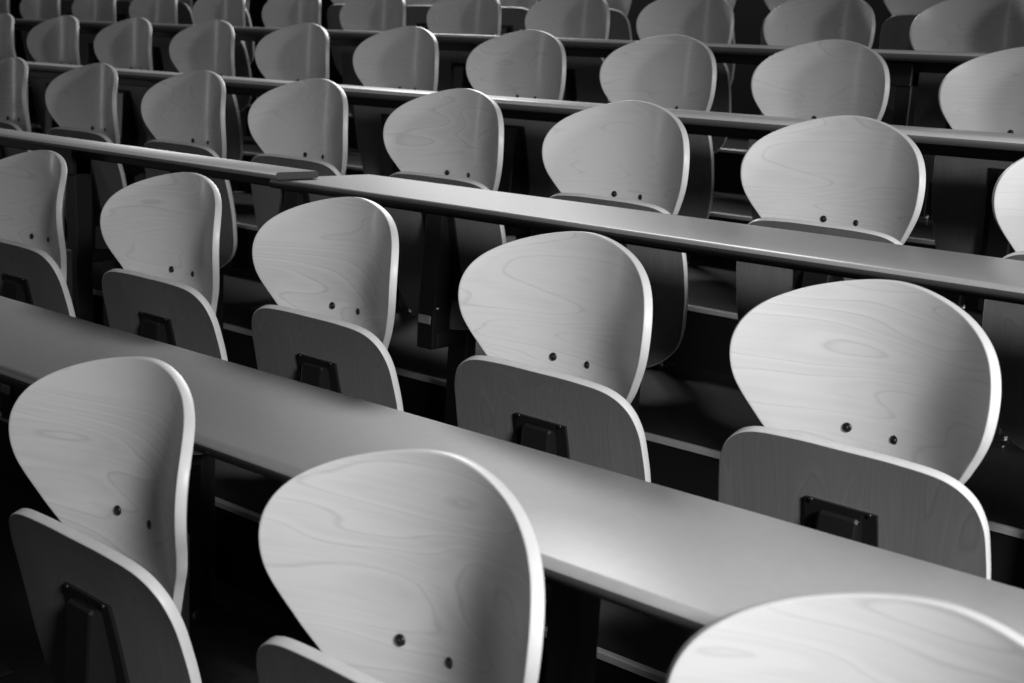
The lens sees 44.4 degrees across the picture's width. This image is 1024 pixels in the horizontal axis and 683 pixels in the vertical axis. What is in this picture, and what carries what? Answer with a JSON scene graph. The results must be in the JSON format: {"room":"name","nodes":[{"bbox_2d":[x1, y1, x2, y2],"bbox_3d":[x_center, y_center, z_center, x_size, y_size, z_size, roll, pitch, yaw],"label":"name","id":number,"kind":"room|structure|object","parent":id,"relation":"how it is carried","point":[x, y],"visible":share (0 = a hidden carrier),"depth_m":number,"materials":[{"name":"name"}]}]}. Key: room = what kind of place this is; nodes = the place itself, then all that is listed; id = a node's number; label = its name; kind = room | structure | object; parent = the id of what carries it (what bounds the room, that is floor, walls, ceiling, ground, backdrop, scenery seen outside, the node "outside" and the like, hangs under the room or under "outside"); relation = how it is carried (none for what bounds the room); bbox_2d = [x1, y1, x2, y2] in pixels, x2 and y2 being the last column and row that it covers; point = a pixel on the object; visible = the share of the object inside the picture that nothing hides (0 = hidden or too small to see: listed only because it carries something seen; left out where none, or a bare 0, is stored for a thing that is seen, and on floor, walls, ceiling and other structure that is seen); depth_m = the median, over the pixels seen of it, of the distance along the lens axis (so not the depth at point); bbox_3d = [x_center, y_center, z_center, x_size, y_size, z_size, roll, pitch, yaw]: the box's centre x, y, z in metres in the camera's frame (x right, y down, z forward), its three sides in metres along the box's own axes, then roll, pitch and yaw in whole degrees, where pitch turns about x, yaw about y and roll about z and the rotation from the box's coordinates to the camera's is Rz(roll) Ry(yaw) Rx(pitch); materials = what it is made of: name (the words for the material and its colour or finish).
{"room":"lecture hall","nodes":[
{"label":"lecture hall","id":0,"kind":"room"},
{"bbox_2d":[10,0,893,140],"bbox_3d":[0.152,-2.200,7.762,15.100,4.900,0.150,13,15,37],"label":"floor","id":1,"kind":"structure","parent":0,"point":[749,15],"depth_m":6.89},
{"bbox_2d":[0,78,1023,682],"bbox_3d":[-2.457,-0.073,5.013,15.100,1.625,7.900,13,15,37],"label":"floor","id":2,"kind":"structure","parent":0,"point":[698,400],"depth_m":3.28,"materials":[{"name":"black wood"}]},
{"bbox_2d":[0,13,14,58],"bbox_3d":[-2.545,-1.105,6.269,0.433,1.042,0.192,13,15,37],"label":"folding chair","id":3,"kind":"object","parent":2,"relation":"on","point":[7,49],"visible":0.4,"depth_m":6.17,"materials":[{"name":"grey wood"}]},
{"bbox_2d":[0,0,15,56],"bbox_3d":[-3.191,-1.681,7.831,0.433,1.042,0.192,13,15,37],"label":"folding chair","id":4,"kind":"object","parent":2,"relation":"on","point":[4,4],"visible":0.13,"depth_m":7.73,"materials":[{"name":"grey wood"}]},
{"bbox_2d":[0,57,35,159],"bbox_3d":[-1.864,-0.528,4.677,0.433,1.042,0.192,13,15,37],"label":"folding chair","id":5,"kind":"object","parent":2,"relation":"on","point":[14,111],"visible":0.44,"depth_m":4.58,"materials":[{"name":"grey wood"}]},
{"bbox_2d":[0,150,75,521],"bbox_3d":[-1.230,0.029,3.254,0.433,1.042,0.192,13,15,37],"label":"folding chair","id":6,"kind":"object","parent":2,"relation":"on","point":[36,262],"visible":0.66,"depth_m":3.17,"materials":[{"name":"grey wood"}]},
{"bbox_2d":[20,0,60,61],"bbox_3d":[-2.763,-1.585,7.499,0.433,1.042,0.192,13,15,37],"label":"folding chair","id":7,"kind":"object","parent":2,"relation":"on","point":[29,9],"visible":0.16,"depth_m":7.48,"materials":[{"name":"grey wood"}]},
{"bbox_2d":[27,15,79,237],"bbox_3d":[-2.117,-1.009,5.938,0.433,1.042,0.192,13,15,37],"label":"folding chair","id":8,"kind":"object","parent":2,"relation":"on","point":[55,40],"visible":0.41,"depth_m":5.91,"materials":[{"name":"grey wood"}]},
{"bbox_2d":[60,0,74,15],"bbox_3d":[-3.010,-2.078,8.762,0.433,1.042,0.192,13,15,37],"label":"folding chair","id":9,"kind":"object","parent":2,"relation":"on","point":[66,5],"visible":0.06,"depth_m":8.70,"materials":[{"name":"grey wood"}]},
{"bbox_2d":[45,63,126,326],"bbox_3d":[-1.455,-0.443,4.392,0.433,1.042,0.192,13,15,37],"label":"folding chair","id":10,"kind":"object","parent":2,"relation":"on","point":[82,101],"visible":0.56,"depth_m":4.34,"materials":[{"name":"grey wood"}]},
{"bbox_2d":[72,0,116,65],"bbox_3d":[-2.335,-1.489,7.167,0.433,1.042,0.192,13,15,37],"label":"folding chair","id":11,"kind":"object","parent":2,"relation":"on","point":[83,10],"visible":0.33,"depth_m":7.13,"materials":[{"name":"grey wood"}]},
{"bbox_2d":[9,356,201,682],"bbox_3d":[-0.551,0.538,1.795,0.433,1.042,0.192,13,16,39],"label":"folding chair","id":12,"kind":"object","parent":2,"relation":"on","point":[107,444],"visible":1,"depth_m":1.73,"materials":[{"name":"grey wood"}]},
{"bbox_2d":[116,0,132,21],"bbox_3d":[-2.582,-1.982,8.430,0.433,1.042,0.192,13,15,37],"label":"folding chair","id":13,"kind":"object","parent":2,"relation":"on","point":[122,6],"visible":0.1,"depth_m":8.30,"materials":[{"name":"grey wood"}]},
{"bbox_2d":[94,17,155,181],"bbox_3d":[-1.689,-0.913,5.606,0.433,1.042,0.192,13,15,37],"label":"folding chair","id":14,"kind":"object","parent":2,"relation":"on","point":[124,44],"visible":0.5,"depth_m":5.54,"materials":[{"name":"grey wood"}]},
{"bbox_2d":[129,0,179,72],"bbox_3d":[-1.907,-1.393,6.835,0.433,1.042,0.192,13,15,37],"label":"folding chair","id":15,"kind":"object","parent":2,"relation":"on","point":[154,11],"visible":0.35,"depth_m":6.75,"materials":[{"name":"grey wood"}]},
{"bbox_2d":[0,128,318,322],"bbox_3d":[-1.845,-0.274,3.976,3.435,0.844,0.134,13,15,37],"label":"desk","id":16,"kind":"object","parent":2,"relation":"on","point":[78,155],"visible":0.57,"depth_m":3.40,"materials":[{"name":"grey laminate"}]},
{"bbox_2d":[100,172,229,621],"bbox_3d":[-0.769,0.136,2.881,0.433,1.042,0.192,13,15,37],"label":"folding chair","id":17,"kind":"object","parent":2,"relation":"on","point":[163,231],"visible":0.71,"depth_m":2.84,"materials":[{"name":"grey wood"}]},
{"bbox_2d":[177,0,194,24],"bbox_3d":[-2.155,-1.886,8.098,0.433,1.042,0.192,13,15,37],"label":"folding chair","id":18,"kind":"object","parent":2,"relation":"on","point":[184,7],"visible":0.24,"depth_m":7.92,"materials":[{"name":"grey wood"}]},
{"bbox_2d":[141,70,236,336],"bbox_3d":[-1.018,-0.344,4.046,0.433,1.042,0.192,13,15,37],"label":"folding chair","id":19,"kind":"object","parent":2,"relation":"on","point":[185,112],"visible":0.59,"depth_m":3.98,"materials":[{"name":"grey wood"}]},
{"bbox_2d":[169,20,242,271],"bbox_3d":[-1.262,-0.817,5.274,0.433,1.042,0.192,13,15,37],"label":"folding chair","id":20,"kind":"object","parent":2,"relation":"on","point":[208,45],"visible":0.38,"depth_m":5.20,"materials":[{"name":"grey wood"}]},
{"bbox_2d":[192,0,251,193],"bbox_3d":[-1.480,-1.297,6.503,0.433,1.042,0.192,13,15,37],"label":"folding chair","id":21,"kind":"object","parent":2,"relation":"on","point":[232,12],"visible":0.38,"depth_m":6.43,"materials":[{"name":"grey wood"}]},
{"bbox_2d":[243,0,254,137],"bbox_3d":[-1.727,-1.790,7.766,0.433,1.042,0.192,13,15,37],"label":"folding chair","id":22,"kind":"object","parent":2,"relation":"on","point":[249,45],"visible":0.11,"depth_m":7.64,"materials":[{"name":"grey wood"}]},
{"bbox_2d":[262,0,320,27],"bbox_3d":[-1.052,-1.201,6.171,0.433,1.042,0.192,13,15,37],"label":"folding chair","id":23,"kind":"object","parent":2,"relation":"on","point":[275,13],"visible":0.15,"depth_m":6.14,"materials":[{"name":"grey wood"}]},
{"bbox_2d":[255,23,328,98],"bbox_3d":[-0.834,-0.721,4.942,0.433,1.042,0.192,13,15,37],"label":"folding chair","id":24,"kind":"object","parent":2,"relation":"on","point":[296,52],"visible":0.24,"depth_m":4.90,"materials":[{"name":"grey wood"}]},
{"bbox_2d":[248,78,347,230],"bbox_3d":[-0.605,-0.251,3.727,0.433,1.042,0.192,13,15,37],"label":"folding chair","id":25,"kind":"object","parent":2,"relation":"on","point":[301,124],"visible":0.44,"depth_m":3.67,"materials":[{"name":"grey wood"}]},
{"bbox_2d":[252,197,403,411],"bbox_3d":[-0.360,0.227,2.566,0.432,1.042,0.192,13,16,38],"label":"folding chair","id":26,"kind":"object","parent":2,"relation":"on","point":[329,267],"visible":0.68,"depth_m":2.49,"materials":[{"name":"grey wood"}]},
{"bbox_2d":[0,412,667,682],"bbox_3d":[-2.718,-0.040,4.687,15.100,0.016,0.015,13,15,37],"label":"trim","id":27,"kind":"structure","parent":2,"relation":"attached to","point":[635,667],"depth_m":2.42,"materials":[{"name":"metal"}]},
{"bbox_2d":[327,0,358,152],"bbox_3d":[-0.871,-1.598,7.102,0.433,1.042,0.192,13,15,37],"label":"folding chair","id":28,"kind":"object","parent":2,"relation":"on","point":[333,12],"visible":0.2,"depth_m":7.12,"materials":[{"name":"grey wood"}]},
{"bbox_2d":[339,0,405,118],"bbox_3d":[-0.624,-1.105,5.840,0.433,1.042,0.192,13,15,37],"label":"folding chair","id":29,"kind":"object","parent":2,"relation":"on","point":[355,15],"visible":0.24,"depth_m":5.82,"materials":[{"name":"grey wood"}]},
{"bbox_2d":[28,84,746,153],"bbox_3d":[-0.553,-1.252,7.127,15.100,0.016,0.015,13,15,37],"label":"trim","id":30,"kind":"structure","parent":2,"relation":"attached to","point":[249,105],"depth_m":5.89,"materials":[{"name":"metal"}]},
{"bbox_2d":[353,26,438,313],"bbox_3d":[-0.406,-0.625,4.610,0.433,1.042,0.192,13,15,37],"label":"folding chair","id":31,"kind":"object","parent":2,"relation":"on","point":[406,57],"visible":0.41,"depth_m":4.58,"materials":[{"name":"grey wood"}]},
{"bbox_2d":[256,449,544,682],"bbox_3d":[-0.123,0.637,1.446,0.433,1.042,0.192,13,16,39],"label":"folding chair","id":32,"kind":"object","parent":2,"relation":"on","point":[399,565],"visible":1,"depth_m":1.40,"materials":[{"name":"grey wood"}]},
{"bbox_2d":[405,0,438,30],"bbox_3d":[-0.443,-1.502,6.771,0.433,1.042,0.192,13,15,37],"label":"folding chair","id":33,"kind":"object","parent":2,"relation":"on","point":[416,10],"visible":0.16,"depth_m":6.71,"materials":[{"name":"grey wood"}]},
{"bbox_2d":[383,88,505,426],"bbox_3d":[-0.170,-0.152,3.382,0.433,1.042,0.192,13,15,38],"label":"folding chair","id":34,"kind":"object","parent":2,"relation":"on","point":[455,137],"visible":0.69,"depth_m":3.33,"materials":[{"name":"grey wood"}]},
{"bbox_2d":[427,0,500,91],"bbox_3d":[-0.196,-1.009,5.508,0.433,1.042,0.192,13,15,37],"label":"folding chair","id":35,"kind":"object","parent":2,"relation":"on","point":[466,17],"visible":0.43,"depth_m":5.46,"materials":[{"name":"grey wood"}]},
{"bbox_2d":[30,124,934,244],"bbox_3d":[-1.127,-0.939,6.477,15.100,0.016,0.015,13,15,37],"label":"trim","id":36,"kind":"structure","parent":2,"relation":"attached to","point":[717,214],"depth_m":4.93,"materials":[{"name":"metal"}]},
{"bbox_2d":[236,222,737,318],"bbox_3d":[-1.714,-0.622,5.812,15.100,0.016,0.015,13,15,37],"label":"trim","id":37,"kind":"structure","parent":2,"relation":"attached to","point":[690,307],"depth_m":4.00,"materials":[{"name":"metal"}]},
{"bbox_2d":[14,19,988,185],"bbox_3d":[-1.041,-0.965,5.587,13.300,0.830,0.330,13,15,37],"label":"desk","id":38,"kind":"object","parent":2,"relation":"on","point":[905,67],"visible":0.16,"depth_m":4.17,"materials":[{"name":"grey laminate"}]},
{"bbox_2d":[0,296,1023,682],"bbox_3d":[0.373,0.656,1.413,4.097,0.773,0.327,13,15,37],"label":"desk","id":39,"kind":"object","parent":2,"relation":"on","point":[687,561],"visible":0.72,"depth_m":1.60,"materials":[{"name":"grey laminate"}]},
{"bbox_2d":[466,30,565,239],"bbox_3d":[0.022,-0.529,4.278,0.433,1.042,0.192,13,15,37],"label":"folding chair","id":40,"kind":"object","parent":2,"relation":"on","point":[523,63],"visible":0.52,"depth_m":4.20,"materials":[{"name":"grey wood"}]},
{"bbox_2d":[499,0,538,35],"bbox_3d":[-0.015,-1.406,6.439,0.433,1.042,0.192,13,15,37],"label":"folding chair","id":41,"kind":"object","parent":2,"relation":"on","point":[513,12],"visible":0.27,"depth_m":6.31,"materials":[{"name":"grey wood"}]},
{"bbox_2d":[27,62,1023,161],"bbox_3d":[-0.896,-0.500,4.417,11.100,0.826,0.330,13,15,37],"label":"desk","id":42,"kind":"object","parent":2,"relation":"on","point":[1008,147],"visible":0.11,"depth_m":3.30,"materials":[{"name":"grey laminate"}]},
{"bbox_2d":[455,231,652,682],"bbox_3d":[0.073,0.326,2.223,0.432,1.042,0.192,13,16,39],"label":"folding chair","id":43,"kind":"object","parent":2,"relation":"on","point":[562,321],"visible":0.6,"depth_m":2.14,"materials":[{"name":"grey wood"}]},
{"bbox_2d":[93,289,1023,538],"bbox_3d":[-2.211,-0.328,5.256,15.100,0.016,0.015,13,15,37],"label":"trim","id":44,"kind":"structure","parent":2,"relation":"attached to","point":[993,526],"depth_m":3.22,"materials":[{"name":"metal"}]},
{"bbox_2d":[525,0,609,103],"bbox_3d":[0.232,-0.913,5.176,0.433,1.042,0.192,13,15,37],"label":"folding chair","id":45,"kind":"object","parent":2,"relation":"on","point":[579,19],"visible":0.44,"depth_m":5.07,"materials":[{"name":"grey wood"}]},
{"bbox_2d":[542,100,689,414],"bbox_3d":[0.248,-0.056,3.045,0.432,1.042,0.192,13,16,39],"label":"folding chair","id":46,"kind":"object","parent":2,"relation":"on","point":[632,154],"visible":0.52,"depth_m":2.95,"materials":[{"name":"grey wood"}]},
{"bbox_2d":[604,0,631,58],"bbox_3d":[0.413,-1.310,6.107,0.433,1.042,0.192,13,15,37],"label":"folding chair","id":47,"kind":"object","parent":2,"relation":"on","point":[619,29],"visible":0.18,"depth_m":5.93,"materials":[{"name":"grey wood"}]},
{"bbox_2d":[269,174,1023,304],"bbox_3d":[1.127,0.370,1.817,4.110,0.826,0.325,13,15,37],"label":"desk","id":48,"kind":"object","parent":2,"relation":"on","point":[964,274],"visible":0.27,"depth_m":2.28,"materials":[{"name":"grey laminate"}]},
{"bbox_2d":[600,34,716,368],"bbox_3d":[0.455,-0.436,3.961,0.433,1.042,0.192,13,16,38],"label":"folding chair","id":49,"kind":"object","parent":2,"relation":"on","point":[671,71],"visible":0.34,"depth_m":3.87,"materials":[{"name":"grey wood"}]},
{"bbox_2d":[636,0,733,265],"bbox_3d":[0.660,-0.817,4.844,0.433,1.042,0.192,13,15,37],"label":"folding chair","id":50,"kind":"object","parent":2,"relation":"on","point":[706,21],"visible":0.17,"depth_m":4.75,"materials":[{"name":"grey wood"}]},
{"bbox_2d":[726,0,735,83],"bbox_3d":[0.841,-1.214,5.775,0.433,1.042,0.192,13,15,37],"label":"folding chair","id":51,"kind":"object","parent":2,"relation":"on","point":[731,67],"visible":0.05,"depth_m":5.62,"materials":[{"name":"grey wood"}]},
{"bbox_2d":[761,0,790,44],"bbox_3d":[1.269,-1.118,5.443,0.433,1.042,0.192,13,15,37],"label":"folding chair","id":52,"kind":"object","parent":2,"relation":"on","point":[772,4],"visible":0.08,"depth_m":5.45,"materials":[{"name":"grey wood"}]},
{"bbox_2d":[761,0,874,114],"bbox_3d":[1.084,-0.722,4.515,0.433,1.042,0.192,13,16,38],"label":"folding chair","id":53,"kind":"object","parent":2,"relation":"on","point":[793,22],"visible":0.21,"depth_m":4.46,"materials":[{"name":"grey wood"}]},
{"bbox_2d":[749,39,889,219],"bbox_3d":[0.871,-0.342,3.636,0.432,1.042,0.192,13,16,39],"label":"folding chair","id":54,"kind":"object","parent":2,"relation":"on","point":[831,77],"visible":0.23,"depth_m":3.58,"materials":[{"name":"grey wood"}]},
{"bbox_2d":[736,115,925,322],"bbox_3d":[0.674,0.034,2.743,0.432,1.042,0.192,13,16,39],"label":"folding chair","id":55,"kind":"object","parent":2,"relation":"on","point":[848,176],"visible":0.45,"depth_m":2.68,"materials":[{"name":"grey wood"}]},
{"bbox_2d":[666,591,1023,682],"bbox_3d":[0.307,0.733,1.118,0.432,1.042,0.192,13,16,39],"label":"folding chair","id":56,"kind":"object","parent":2,"relation":"on","point":[846,636],"visible":1,"depth_m":1.08,"materials":[{"name":"grey wood"}]},
{"bbox_2d":[718,279,1000,579],"bbox_3d":[0.488,0.425,1.871,0.433,1.042,0.192,13,16,39],"label":"folding chair","id":57,"kind":"object","parent":2,"relation":"on","point":[876,401],"visible":0.7,"depth_m":1.78,"materials":[{"name":"grey wood"}]},
{"bbox_2d":[879,0,945,219],"bbox_3d":[1.692,-1.023,5.114,0.432,1.042,0.192,13,16,38],"label":"folding chair","id":58,"kind":"object","parent":2,"relation":"on","point":[895,31],"visible":0.2,"depth_m":5.12,"materials":[{"name":"grey wood"}]},
{"bbox_2d":[910,0,1023,310],"bbox_3d":[1.508,-0.627,4.186,0.432,1.042,0.192,13,16,39],"label":"folding chair","id":59,"kind":"object","parent":2,"relation":"on","point":[974,26],"visible":0.18,"depth_m":4.16,"materials":[{"name":"grey wood"}]},
{"bbox_2d":[932,47,1023,443],"bbox_3d":[1.308,-0.248,3.315,0.432,1.042,0.192,13,16,39],"label":"folding chair","id":60,"kind":"object","parent":2,"relation":"on","point":[985,93],"visible":0.58,"depth_m":3.31,"materials":[{"name":"grey wood"}]},
{"bbox_2d":[982,157,1023,449],"bbox_3d":[1.103,0.130,2.410,0.432,1.042,0.192,13,16,39],"label":"folding chair","id":61,"kind":"object","parent":2,"relation":"on","point":[1002,322],"visible":0.58,"depth_m":2.45,"materials":[{"name":"grey wood"}]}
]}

